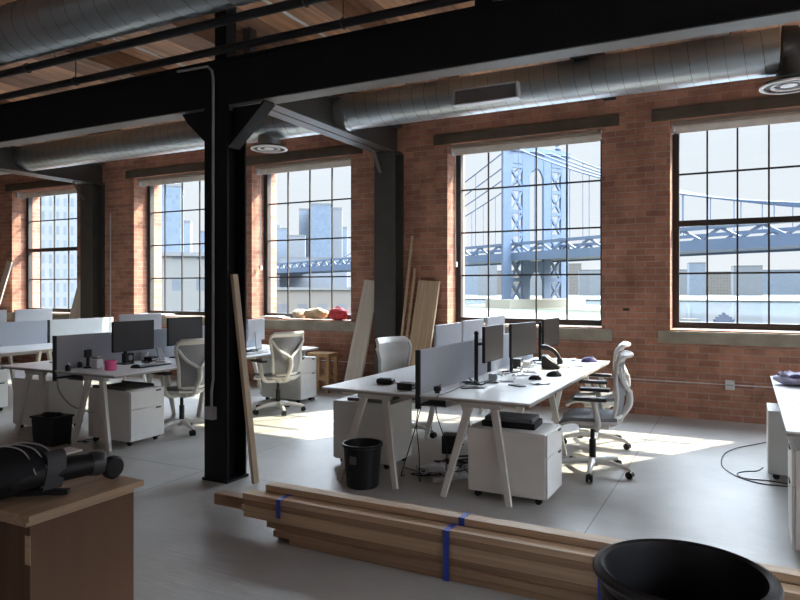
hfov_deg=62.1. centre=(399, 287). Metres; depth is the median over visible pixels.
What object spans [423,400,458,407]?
cable tray
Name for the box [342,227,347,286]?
skyscraper
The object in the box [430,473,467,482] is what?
power strip
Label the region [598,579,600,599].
strap
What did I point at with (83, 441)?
cable
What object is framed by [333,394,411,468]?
drawer pedestal
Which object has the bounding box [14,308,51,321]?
divider
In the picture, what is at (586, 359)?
computer mouse
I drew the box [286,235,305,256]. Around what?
building
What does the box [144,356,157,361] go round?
station
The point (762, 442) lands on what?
cable
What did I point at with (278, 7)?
pipe
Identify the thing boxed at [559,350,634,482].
office chair
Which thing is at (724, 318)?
boat
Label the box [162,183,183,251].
skyscraper
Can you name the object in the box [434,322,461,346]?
divider
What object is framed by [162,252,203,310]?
building
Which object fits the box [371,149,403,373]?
wall column
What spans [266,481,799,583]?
board
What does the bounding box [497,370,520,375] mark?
cable
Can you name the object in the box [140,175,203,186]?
roller blind
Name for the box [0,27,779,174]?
air duct
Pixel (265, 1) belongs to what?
conduit
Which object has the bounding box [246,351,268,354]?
keyboard
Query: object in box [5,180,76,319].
window
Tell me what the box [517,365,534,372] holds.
cable
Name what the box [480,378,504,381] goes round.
paper sheet
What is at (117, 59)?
trim
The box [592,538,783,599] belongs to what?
trash can
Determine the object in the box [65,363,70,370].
bottle
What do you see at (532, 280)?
building
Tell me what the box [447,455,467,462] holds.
cable
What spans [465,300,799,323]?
river
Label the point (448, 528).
strap
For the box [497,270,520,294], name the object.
building
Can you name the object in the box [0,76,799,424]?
wall
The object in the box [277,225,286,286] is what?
skyscraper
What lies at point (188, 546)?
floor
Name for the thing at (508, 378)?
keyboard
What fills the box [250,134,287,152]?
diffuser
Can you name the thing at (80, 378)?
cable tray
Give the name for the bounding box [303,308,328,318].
paper bag
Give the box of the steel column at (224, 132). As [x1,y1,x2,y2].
[177,7,274,483]
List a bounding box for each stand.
[83,349,91,368]
[155,347,168,361]
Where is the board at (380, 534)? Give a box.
[241,504,597,580]
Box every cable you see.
[56,379,93,412]
[68,438,99,443]
[401,409,420,476]
[404,407,421,481]
[411,465,441,475]
[422,458,467,472]
[435,383,477,471]
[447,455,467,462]
[460,381,479,384]
[469,378,497,383]
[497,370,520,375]
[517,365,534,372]
[721,442,787,486]
[737,467,787,483]
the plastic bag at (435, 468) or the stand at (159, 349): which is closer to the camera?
the plastic bag at (435, 468)
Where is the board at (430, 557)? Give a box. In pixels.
[267,521,597,595]
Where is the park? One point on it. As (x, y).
(589, 312)
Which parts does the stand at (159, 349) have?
panel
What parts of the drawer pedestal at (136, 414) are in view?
drawer, drawer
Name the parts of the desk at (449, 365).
leg, leg, edge post, rail, leg, divider panel, leg, leg, edge post, leg, divider panel, leg, leg, leg, leg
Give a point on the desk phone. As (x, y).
(547, 362)
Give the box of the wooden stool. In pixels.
[308,351,338,392]
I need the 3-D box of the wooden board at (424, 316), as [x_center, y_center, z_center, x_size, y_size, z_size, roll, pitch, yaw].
[0.295,0.721,9.287,0.330,1.667,0.487,0,0,41]
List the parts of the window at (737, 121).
sill, blind rail, frame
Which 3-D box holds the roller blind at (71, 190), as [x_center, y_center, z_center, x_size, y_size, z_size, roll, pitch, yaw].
[-7.124,-1.933,13.564,1.980,0.115,0.082,0,0,27]
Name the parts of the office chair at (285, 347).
arm post, seat, seat frame, frame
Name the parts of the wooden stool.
post, leg, seat, leg, leg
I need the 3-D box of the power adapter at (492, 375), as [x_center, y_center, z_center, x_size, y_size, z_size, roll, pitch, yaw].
[0.822,0.785,5.883,0.072,0.070,0.140,0,0,10]
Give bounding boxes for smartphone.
[460,386,483,388]
[508,384,525,386]
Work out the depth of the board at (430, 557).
3.56 m
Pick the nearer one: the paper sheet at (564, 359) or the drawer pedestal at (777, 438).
the drawer pedestal at (777, 438)
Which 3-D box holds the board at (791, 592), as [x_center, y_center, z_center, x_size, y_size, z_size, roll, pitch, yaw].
[1.340,1.304,3.018,5.200,0.036,0.092,0,0,27]
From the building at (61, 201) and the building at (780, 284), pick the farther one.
the building at (780, 284)
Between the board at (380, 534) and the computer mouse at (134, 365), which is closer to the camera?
the board at (380, 534)
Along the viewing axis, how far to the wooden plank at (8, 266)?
13.80 m
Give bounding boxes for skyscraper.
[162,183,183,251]
[184,220,192,251]
[201,231,203,251]
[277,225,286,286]
[299,208,308,256]
[311,203,330,256]
[333,207,342,256]
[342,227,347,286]
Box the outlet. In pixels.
[725,380,734,389]
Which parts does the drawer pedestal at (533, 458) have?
drawer, drawer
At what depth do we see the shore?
699.93 m
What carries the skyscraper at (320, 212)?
on the shore
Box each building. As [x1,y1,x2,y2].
[42,193,76,307]
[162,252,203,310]
[277,287,350,313]
[279,257,344,286]
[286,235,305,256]
[465,266,477,294]
[478,265,496,295]
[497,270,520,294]
[530,267,556,295]
[555,263,581,294]
[578,269,599,295]
[680,269,686,294]
[687,262,705,295]
[708,271,730,294]
[731,265,762,295]
[763,269,799,294]
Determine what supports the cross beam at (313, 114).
attached to the ceiling
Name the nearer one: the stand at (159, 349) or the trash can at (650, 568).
the trash can at (650, 568)
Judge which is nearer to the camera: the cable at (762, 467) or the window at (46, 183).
the cable at (762, 467)
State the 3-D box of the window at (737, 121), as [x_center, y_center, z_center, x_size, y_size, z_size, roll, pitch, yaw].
[4.144,-0.752,7.738,2.250,2.825,0.445,0,0,27]
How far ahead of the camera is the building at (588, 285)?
964.67 m
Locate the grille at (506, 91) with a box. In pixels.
[453,80,520,107]
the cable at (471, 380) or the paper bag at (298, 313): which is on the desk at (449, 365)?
the cable at (471, 380)
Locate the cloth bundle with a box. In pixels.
[772,370,799,386]
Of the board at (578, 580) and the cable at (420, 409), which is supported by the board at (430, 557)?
the board at (578, 580)
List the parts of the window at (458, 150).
pull chain, blind rail, sill, frame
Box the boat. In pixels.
[713,313,734,322]
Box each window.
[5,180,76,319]
[125,162,203,325]
[246,145,362,331]
[433,114,618,340]
[651,93,799,347]
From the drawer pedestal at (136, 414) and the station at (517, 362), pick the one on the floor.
the drawer pedestal at (136, 414)
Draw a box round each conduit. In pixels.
[111,37,186,65]
[263,0,407,85]
[321,360,772,389]
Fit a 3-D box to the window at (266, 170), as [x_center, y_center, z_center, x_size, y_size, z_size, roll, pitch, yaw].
[-1.510,-0.752,10.672,2.330,2.825,0.445,0,0,27]
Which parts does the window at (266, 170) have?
pull chain, sill, blind rail, frame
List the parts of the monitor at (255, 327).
casing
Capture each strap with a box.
[276,494,291,518]
[443,523,456,581]
[458,512,470,526]
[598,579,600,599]
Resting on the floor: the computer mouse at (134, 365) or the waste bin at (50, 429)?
the waste bin at (50, 429)
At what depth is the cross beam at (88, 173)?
11.87 m
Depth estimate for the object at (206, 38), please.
6.65 m
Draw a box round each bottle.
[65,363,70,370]
[77,360,82,367]
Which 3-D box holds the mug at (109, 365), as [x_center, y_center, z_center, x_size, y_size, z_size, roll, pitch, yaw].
[-2.904,0.772,6.661,0.111,0.095,0.139,0,0,-41]
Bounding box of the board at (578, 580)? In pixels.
[244,511,597,587]
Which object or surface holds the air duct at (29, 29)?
hanging from the cross beam at (477, 2)
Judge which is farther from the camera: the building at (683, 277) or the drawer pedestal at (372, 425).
the building at (683, 277)
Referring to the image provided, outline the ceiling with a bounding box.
[0,0,799,146]
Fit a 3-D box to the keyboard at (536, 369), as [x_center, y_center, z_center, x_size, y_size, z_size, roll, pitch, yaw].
[1.314,0.811,6.570,0.130,0.017,0.420,0,0,21]
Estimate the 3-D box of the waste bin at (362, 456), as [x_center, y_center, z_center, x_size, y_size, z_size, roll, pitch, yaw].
[-0.293,1.380,5.210,0.320,0.340,0.320,0,0,27]
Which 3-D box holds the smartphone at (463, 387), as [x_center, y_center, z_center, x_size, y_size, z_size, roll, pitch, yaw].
[0.590,0.815,5.453,0.190,0.010,0.090,0,0,-7]
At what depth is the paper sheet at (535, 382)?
5.67 m
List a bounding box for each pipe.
[0,0,329,78]
[0,0,473,100]
[110,213,110,316]
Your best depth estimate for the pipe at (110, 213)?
12.48 m
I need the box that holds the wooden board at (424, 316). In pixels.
[410,280,440,365]
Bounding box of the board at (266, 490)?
[266,490,799,585]
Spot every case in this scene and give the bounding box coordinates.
[376,378,394,384]
[485,411,539,423]
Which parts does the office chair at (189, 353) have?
arm post, seat, seat frame, frame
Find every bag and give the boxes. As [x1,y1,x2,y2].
[292,309,304,317]
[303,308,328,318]
[328,306,347,319]
[415,462,458,475]
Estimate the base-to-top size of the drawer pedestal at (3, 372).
0.560 m
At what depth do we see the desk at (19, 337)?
9.73 m
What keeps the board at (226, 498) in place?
on the board
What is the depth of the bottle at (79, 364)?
6.84 m
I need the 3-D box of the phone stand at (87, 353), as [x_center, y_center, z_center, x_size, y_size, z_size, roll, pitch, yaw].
[-3.198,0.725,6.817,0.090,0.190,0.090,0,0,16]
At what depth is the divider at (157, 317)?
8.05 m
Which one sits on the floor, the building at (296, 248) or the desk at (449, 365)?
the desk at (449, 365)
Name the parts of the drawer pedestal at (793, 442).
drawer, drawer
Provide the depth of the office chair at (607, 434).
6.49 m
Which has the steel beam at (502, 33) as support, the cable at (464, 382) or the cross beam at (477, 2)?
the cross beam at (477, 2)
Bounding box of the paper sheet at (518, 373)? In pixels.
[507,371,537,375]
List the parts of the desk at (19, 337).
leg, divider panel, leg, edge post, leg, divider panel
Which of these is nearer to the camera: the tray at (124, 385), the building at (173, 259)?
the tray at (124, 385)
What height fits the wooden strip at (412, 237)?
2.297 m
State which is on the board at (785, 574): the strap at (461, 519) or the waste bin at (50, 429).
the strap at (461, 519)
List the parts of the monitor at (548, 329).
arm, casing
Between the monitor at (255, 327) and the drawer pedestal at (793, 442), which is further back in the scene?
the monitor at (255, 327)
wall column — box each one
[72,182,104,318]
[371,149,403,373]
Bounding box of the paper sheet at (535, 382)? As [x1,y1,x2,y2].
[530,381,549,384]
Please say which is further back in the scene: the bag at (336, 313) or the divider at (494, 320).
the bag at (336, 313)
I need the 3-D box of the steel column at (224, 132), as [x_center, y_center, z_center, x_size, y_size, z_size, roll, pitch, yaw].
[-1.407,-0.575,5.402,0.896,4.250,0.295,0,0,27]
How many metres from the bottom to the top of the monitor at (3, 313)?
0.500 m
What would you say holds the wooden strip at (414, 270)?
on the floor
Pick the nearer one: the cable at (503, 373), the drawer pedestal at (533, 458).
the drawer pedestal at (533, 458)
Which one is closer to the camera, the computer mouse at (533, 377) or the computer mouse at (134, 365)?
the computer mouse at (533, 377)
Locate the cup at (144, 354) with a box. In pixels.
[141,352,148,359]
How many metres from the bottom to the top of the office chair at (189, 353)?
1.018 m
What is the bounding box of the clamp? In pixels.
[434,383,441,393]
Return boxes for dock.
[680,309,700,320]
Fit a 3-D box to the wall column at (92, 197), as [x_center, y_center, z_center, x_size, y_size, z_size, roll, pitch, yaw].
[-5.850,-0.198,12.437,0.340,3.496,0.507,0,0,27]
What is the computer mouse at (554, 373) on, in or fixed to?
on the desk at (449, 365)
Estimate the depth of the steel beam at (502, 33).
4.59 m
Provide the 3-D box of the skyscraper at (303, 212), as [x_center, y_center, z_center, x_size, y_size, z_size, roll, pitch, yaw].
[-138.546,-50.679,974.840,17.743,126.458,50.600,0,0,-7]
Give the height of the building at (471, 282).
62.037 m
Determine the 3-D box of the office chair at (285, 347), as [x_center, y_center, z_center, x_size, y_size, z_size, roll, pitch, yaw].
[-1.525,1.041,8.324,0.675,1.018,0.654,0,0,-29]
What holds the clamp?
on the desk at (449, 365)
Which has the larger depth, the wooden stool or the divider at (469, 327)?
the wooden stool
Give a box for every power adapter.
[397,381,414,390]
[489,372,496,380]
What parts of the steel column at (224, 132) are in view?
stub post, plate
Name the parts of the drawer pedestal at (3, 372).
drawer, drawer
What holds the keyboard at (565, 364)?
on the desk at (449, 365)
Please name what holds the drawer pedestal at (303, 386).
on the floor
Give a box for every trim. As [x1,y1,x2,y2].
[0,100,120,135]
[56,42,167,77]
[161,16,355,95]
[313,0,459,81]
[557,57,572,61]
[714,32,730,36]
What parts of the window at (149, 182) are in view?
blind rail, frame, sill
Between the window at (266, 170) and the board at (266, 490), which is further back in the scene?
the window at (266, 170)
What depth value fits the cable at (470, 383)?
5.03 m
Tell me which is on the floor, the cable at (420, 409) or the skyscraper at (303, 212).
the cable at (420, 409)
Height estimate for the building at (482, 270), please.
48.140 m
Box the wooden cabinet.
[0,474,143,599]
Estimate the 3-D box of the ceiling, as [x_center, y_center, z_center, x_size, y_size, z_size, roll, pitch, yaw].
[-4.203,-2.850,3.842,21.600,0.300,15.550,0,0,27]
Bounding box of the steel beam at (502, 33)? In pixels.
[0,0,799,147]
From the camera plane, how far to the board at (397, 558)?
3.55 m
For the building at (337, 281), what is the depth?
759.86 m
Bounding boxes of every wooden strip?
[401,236,413,335]
[406,268,415,337]
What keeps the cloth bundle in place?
on the desk at (787, 396)
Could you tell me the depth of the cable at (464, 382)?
5.63 m
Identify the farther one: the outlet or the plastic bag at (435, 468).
the outlet
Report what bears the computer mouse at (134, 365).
on the desk at (66, 349)
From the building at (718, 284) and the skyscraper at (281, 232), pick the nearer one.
the skyscraper at (281, 232)
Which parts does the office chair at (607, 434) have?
seat frame, seat, arm post, frame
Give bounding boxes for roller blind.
[19,188,76,198]
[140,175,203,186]
[258,159,350,174]
[453,133,600,155]
[674,113,799,133]
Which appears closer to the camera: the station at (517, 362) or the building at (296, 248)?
the station at (517, 362)
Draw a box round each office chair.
[150,338,203,435]
[251,331,305,415]
[375,336,436,438]
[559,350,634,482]
[563,341,630,449]
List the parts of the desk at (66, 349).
leg, leg, edge post, rail, leg, leg, divider panel, leg, leg, leg, divider panel, leg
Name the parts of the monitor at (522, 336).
arm, casing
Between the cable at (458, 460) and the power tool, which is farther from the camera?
the cable at (458, 460)
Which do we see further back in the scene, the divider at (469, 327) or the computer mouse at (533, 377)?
the divider at (469, 327)
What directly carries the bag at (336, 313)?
on the window at (266, 170)
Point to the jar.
(96, 361)
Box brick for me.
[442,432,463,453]
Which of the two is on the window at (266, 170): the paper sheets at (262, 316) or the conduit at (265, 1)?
the paper sheets at (262, 316)
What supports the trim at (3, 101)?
attached to the ceiling
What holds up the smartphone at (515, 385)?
on the desk at (449, 365)
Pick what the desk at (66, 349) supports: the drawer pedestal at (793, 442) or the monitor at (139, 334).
the monitor at (139, 334)
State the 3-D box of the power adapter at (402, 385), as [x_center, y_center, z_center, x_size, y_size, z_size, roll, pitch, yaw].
[0.054,0.792,5.379,0.132,0.055,0.100,0,0,23]
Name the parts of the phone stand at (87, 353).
stem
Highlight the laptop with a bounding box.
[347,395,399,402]
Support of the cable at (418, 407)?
hanging from the desk at (449, 365)
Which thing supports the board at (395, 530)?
on the board at (380, 534)
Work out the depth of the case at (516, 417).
4.97 m
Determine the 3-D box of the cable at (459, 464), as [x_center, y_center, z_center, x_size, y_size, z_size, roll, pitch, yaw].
[0.547,1.526,5.650,0.622,0.044,0.536,0,0,16]
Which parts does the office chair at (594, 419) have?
seat, seat frame, arm post, arm post, frame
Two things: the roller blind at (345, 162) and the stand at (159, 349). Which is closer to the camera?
the stand at (159, 349)
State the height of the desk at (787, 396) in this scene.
1.078 m
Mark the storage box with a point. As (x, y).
(513, 425)
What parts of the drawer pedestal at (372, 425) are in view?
drawer, drawer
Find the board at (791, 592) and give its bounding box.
[243,489,799,599]
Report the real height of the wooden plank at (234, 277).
1.652 m
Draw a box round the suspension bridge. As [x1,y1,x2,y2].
[277,145,799,308]
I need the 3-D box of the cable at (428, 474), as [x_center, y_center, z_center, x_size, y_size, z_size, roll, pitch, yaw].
[0.218,1.526,5.532,0.256,0.038,0.254,0,0,2]
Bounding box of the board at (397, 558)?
[273,529,597,599]
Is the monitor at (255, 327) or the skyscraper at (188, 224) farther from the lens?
the skyscraper at (188, 224)
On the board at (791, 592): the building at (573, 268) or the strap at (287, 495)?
the strap at (287, 495)
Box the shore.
[465,295,799,302]
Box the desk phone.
[541,345,562,368]
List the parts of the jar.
lid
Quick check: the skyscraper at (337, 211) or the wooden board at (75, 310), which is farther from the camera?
the skyscraper at (337, 211)
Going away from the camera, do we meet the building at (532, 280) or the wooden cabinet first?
the wooden cabinet
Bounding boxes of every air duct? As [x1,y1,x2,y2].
[0,0,263,65]
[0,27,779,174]
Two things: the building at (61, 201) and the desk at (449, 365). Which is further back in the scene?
the building at (61, 201)
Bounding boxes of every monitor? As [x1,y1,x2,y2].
[0,310,6,321]
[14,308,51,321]
[112,320,153,364]
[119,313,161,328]
[167,316,202,357]
[247,318,269,350]
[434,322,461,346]
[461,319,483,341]
[469,324,502,384]
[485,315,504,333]
[502,322,535,371]
[532,317,558,360]
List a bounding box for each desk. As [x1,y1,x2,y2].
[0,317,146,387]
[0,323,318,451]
[0,351,51,356]
[322,333,609,506]
[770,376,799,436]
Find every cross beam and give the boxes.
[0,146,104,185]
[243,28,401,154]
[475,0,615,100]
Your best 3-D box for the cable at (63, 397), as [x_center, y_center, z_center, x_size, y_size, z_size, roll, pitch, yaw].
[-3.085,1.085,6.751,0.717,0.353,0.145,0,0,-28]
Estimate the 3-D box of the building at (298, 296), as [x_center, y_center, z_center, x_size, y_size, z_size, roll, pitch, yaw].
[-19.040,6.205,134.902,25.141,12.689,30.600,0,0,-7]
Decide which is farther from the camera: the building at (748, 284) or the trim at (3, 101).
the building at (748, 284)
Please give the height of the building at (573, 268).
52.190 m
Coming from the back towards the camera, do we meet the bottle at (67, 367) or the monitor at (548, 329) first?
the monitor at (548, 329)
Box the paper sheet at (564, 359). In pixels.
[552,358,575,360]
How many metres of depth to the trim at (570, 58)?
7.22 m
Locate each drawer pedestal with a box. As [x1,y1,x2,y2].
[0,367,7,410]
[13,373,82,427]
[88,386,163,445]
[262,356,315,402]
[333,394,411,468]
[468,421,561,504]
[767,403,790,479]
[788,437,799,550]
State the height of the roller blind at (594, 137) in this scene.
0.115 m
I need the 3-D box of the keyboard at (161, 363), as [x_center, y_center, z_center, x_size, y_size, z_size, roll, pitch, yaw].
[-2.607,0.811,6.991,0.130,0.017,0.420,0,0,27]
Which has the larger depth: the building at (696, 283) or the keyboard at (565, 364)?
the building at (696, 283)
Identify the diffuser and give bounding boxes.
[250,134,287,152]
[759,25,799,94]
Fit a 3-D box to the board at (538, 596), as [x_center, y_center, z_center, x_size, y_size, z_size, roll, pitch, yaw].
[1.500,1.532,2.935,4.840,0.036,0.092,0,0,27]
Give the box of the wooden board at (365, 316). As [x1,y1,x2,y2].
[342,280,373,394]
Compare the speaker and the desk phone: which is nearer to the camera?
the desk phone
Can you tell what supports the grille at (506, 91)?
attached to the air duct at (753, 54)
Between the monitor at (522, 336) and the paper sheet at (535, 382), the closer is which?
the paper sheet at (535, 382)
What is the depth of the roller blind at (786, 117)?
7.77 m
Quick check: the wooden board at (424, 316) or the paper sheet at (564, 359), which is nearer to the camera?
the paper sheet at (564, 359)
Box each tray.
[68,376,84,380]
[93,380,153,390]
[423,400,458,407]
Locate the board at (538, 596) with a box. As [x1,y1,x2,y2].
[289,540,567,599]
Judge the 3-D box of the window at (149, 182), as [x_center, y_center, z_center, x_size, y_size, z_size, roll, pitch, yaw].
[-3.947,-0.752,11.936,2.360,2.825,0.445,0,0,27]
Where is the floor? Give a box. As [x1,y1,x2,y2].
[0,361,799,599]
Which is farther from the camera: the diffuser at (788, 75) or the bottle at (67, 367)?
the bottle at (67, 367)
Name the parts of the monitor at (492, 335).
arm, casing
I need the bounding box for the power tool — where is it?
[0,441,123,499]
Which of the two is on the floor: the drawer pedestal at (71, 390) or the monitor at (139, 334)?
the drawer pedestal at (71, 390)
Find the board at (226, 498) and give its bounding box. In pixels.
[214,490,243,508]
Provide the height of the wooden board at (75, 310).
1.725 m
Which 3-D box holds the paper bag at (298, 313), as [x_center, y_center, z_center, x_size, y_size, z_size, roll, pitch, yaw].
[-1.595,0.411,10.681,0.277,0.150,0.192,0,0,-30]
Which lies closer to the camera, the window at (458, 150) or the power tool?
the power tool
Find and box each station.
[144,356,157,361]
[513,357,522,368]
[523,360,530,366]
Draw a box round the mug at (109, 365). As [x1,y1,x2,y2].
[104,360,116,370]
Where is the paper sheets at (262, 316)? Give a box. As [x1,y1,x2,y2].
[259,316,289,317]
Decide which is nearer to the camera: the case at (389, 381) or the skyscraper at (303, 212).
the case at (389, 381)
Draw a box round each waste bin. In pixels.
[29,412,74,446]
[342,438,382,489]
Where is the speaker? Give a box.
[122,352,133,362]
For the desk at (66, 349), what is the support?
on the floor
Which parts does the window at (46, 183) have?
sill, frame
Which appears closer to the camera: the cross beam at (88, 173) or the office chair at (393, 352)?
the office chair at (393, 352)
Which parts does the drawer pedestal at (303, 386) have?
drawer, drawer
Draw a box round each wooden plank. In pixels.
[0,261,12,303]
[230,274,258,483]
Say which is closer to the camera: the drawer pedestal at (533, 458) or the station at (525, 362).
the drawer pedestal at (533, 458)
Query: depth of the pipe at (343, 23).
4.89 m
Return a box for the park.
[465,304,599,319]
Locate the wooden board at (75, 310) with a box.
[69,280,79,318]
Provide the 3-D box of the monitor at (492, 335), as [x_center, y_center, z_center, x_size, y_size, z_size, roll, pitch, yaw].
[0.750,0.573,5.838,0.164,0.495,0.505,0,0,27]
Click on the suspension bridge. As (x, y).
(523, 159)
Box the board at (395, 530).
[244,499,593,571]
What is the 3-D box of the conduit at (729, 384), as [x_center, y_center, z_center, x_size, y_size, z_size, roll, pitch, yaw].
[2.927,1.120,8.139,12.100,0.110,0.054,0,0,27]
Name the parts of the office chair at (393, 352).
frame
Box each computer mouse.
[130,364,139,367]
[528,375,541,379]
[546,370,561,376]
[581,357,596,362]
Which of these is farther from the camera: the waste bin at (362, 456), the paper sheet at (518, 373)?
the paper sheet at (518, 373)
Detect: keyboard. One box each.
[139,362,171,367]
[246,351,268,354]
[499,374,515,381]
[523,367,542,372]
[560,362,574,367]
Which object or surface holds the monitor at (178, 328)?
on the desk at (66, 349)
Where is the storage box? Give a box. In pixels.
[482,418,542,430]
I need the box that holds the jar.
[91,356,102,368]
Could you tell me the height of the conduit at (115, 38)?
0.028 m
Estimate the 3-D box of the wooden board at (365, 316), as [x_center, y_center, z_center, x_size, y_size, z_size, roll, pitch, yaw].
[-0.564,0.718,9.727,0.544,1.686,0.263,0,0,-40]

